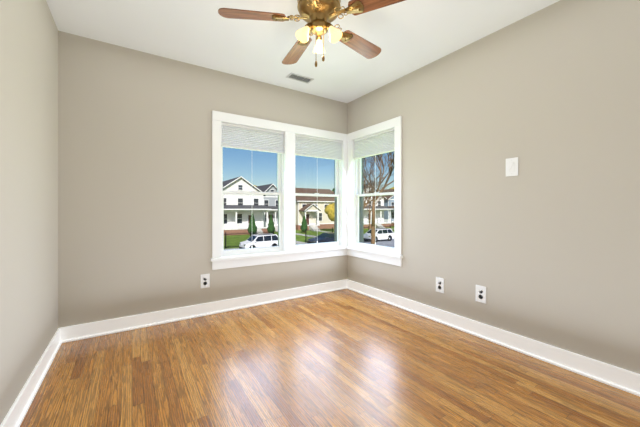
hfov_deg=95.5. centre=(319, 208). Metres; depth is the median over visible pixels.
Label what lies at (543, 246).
wall
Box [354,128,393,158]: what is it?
window blind
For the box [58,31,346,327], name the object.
wall
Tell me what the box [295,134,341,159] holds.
window blind
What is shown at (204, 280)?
electrical outlet
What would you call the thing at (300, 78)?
ceiling vent
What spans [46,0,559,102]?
ceiling
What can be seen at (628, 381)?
baseboard
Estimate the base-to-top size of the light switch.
0.154 m
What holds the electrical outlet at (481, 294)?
attached to the wall at (543, 246)
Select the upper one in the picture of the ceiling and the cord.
the ceiling
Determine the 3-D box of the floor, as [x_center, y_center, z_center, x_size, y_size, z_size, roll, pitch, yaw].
[0.039,1.280,1.926,3.625,0.200,4.000,0,0,-33]
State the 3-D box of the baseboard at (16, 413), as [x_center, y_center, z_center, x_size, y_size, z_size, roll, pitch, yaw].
[-1.293,1.113,1.044,0.030,0.134,3.584,0,0,-33]
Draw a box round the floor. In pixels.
[20,289,639,426]
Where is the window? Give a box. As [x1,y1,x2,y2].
[210,110,402,269]
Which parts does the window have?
window sash back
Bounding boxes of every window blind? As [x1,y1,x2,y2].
[221,122,283,153]
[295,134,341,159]
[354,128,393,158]
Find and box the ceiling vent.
[286,73,313,83]
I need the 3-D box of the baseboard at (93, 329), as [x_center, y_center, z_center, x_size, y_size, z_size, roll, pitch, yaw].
[-0.938,1.113,3.420,3.225,0.134,0.030,0,0,-33]
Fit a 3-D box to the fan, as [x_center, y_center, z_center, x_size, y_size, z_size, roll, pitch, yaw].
[-0.002,-1.252,2.035,1.267,0.614,1.262,0,0,-33]
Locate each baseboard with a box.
[0,328,61,426]
[60,279,346,342]
[347,279,639,396]
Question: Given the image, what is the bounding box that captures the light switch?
[506,157,517,176]
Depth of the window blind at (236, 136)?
3.52 m
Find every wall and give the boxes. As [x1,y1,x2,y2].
[0,0,57,424]
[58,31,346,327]
[347,0,639,373]
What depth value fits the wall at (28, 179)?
1.77 m
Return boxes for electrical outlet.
[200,274,209,287]
[436,277,443,292]
[476,285,485,303]
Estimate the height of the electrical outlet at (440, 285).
0.154 m
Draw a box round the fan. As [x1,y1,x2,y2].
[218,0,404,66]
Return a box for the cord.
[375,155,375,244]

